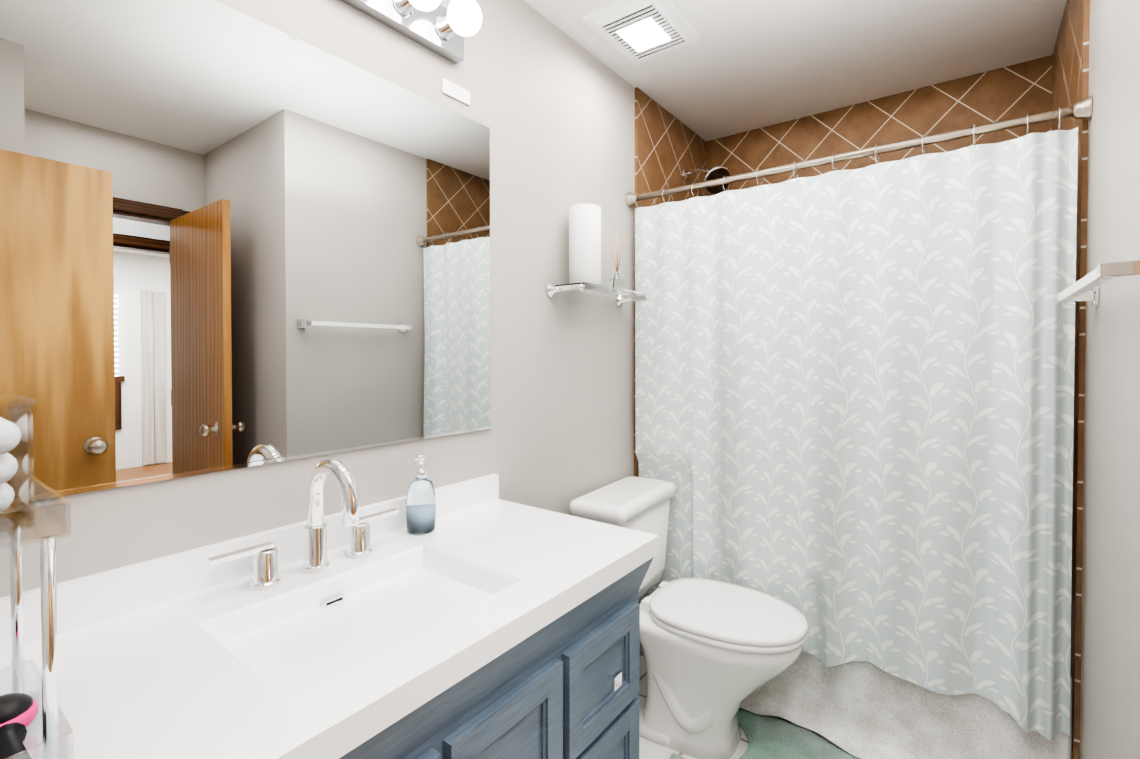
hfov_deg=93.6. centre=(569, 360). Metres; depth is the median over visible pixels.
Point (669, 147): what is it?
wall tile
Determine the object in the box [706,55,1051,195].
wall tile
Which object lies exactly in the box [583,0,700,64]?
fan
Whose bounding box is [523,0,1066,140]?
ceiling
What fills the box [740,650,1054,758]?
bath mat
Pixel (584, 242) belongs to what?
paper towel roll
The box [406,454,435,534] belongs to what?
soap dispenser
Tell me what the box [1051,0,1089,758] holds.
wall tile
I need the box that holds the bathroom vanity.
[0,459,658,758]
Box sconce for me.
[341,0,481,64]
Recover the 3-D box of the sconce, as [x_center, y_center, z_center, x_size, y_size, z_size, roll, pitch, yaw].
[-0.485,-0.875,1.138,0.160,0.110,0.765,1,1,37]
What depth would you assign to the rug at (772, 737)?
1.77 m
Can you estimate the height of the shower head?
0.157 m
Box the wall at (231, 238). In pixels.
[0,0,634,597]
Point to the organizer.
(19, 708)
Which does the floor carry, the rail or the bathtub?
the bathtub
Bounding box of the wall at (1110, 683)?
[1080,0,1139,758]
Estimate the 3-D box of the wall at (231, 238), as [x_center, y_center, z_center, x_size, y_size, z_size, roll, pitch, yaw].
[-0.166,0.065,1.784,0.110,2.440,3.040,1,1,37]
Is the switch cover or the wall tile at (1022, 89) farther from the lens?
the wall tile at (1022, 89)
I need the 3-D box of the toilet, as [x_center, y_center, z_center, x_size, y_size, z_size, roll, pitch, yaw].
[0.426,0.885,1.861,0.740,0.803,0.478,1,1,33]
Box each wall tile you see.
[634,87,705,476]
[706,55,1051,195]
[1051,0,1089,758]
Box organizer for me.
[0,394,73,758]
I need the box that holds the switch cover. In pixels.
[442,78,469,105]
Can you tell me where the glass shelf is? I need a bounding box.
[546,282,649,306]
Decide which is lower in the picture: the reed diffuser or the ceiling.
the reed diffuser
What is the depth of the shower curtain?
1.69 m
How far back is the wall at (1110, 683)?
1.16 m
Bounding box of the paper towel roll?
[569,204,600,284]
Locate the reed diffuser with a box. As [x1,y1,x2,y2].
[608,231,625,288]
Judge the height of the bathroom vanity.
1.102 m
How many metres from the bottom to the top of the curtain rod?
0.072 m
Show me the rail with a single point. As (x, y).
(1079, 291)
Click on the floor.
(648, 749)
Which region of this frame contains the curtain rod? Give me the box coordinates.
[626,96,1092,207]
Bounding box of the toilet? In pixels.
[569,476,807,758]
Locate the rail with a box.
[1056,260,1139,305]
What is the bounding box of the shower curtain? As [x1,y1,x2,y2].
[635,127,1077,740]
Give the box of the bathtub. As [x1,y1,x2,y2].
[639,596,1072,758]
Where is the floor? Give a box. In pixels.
[638,655,748,758]
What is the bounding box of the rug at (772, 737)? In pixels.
[669,708,860,758]
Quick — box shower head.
[682,166,730,194]

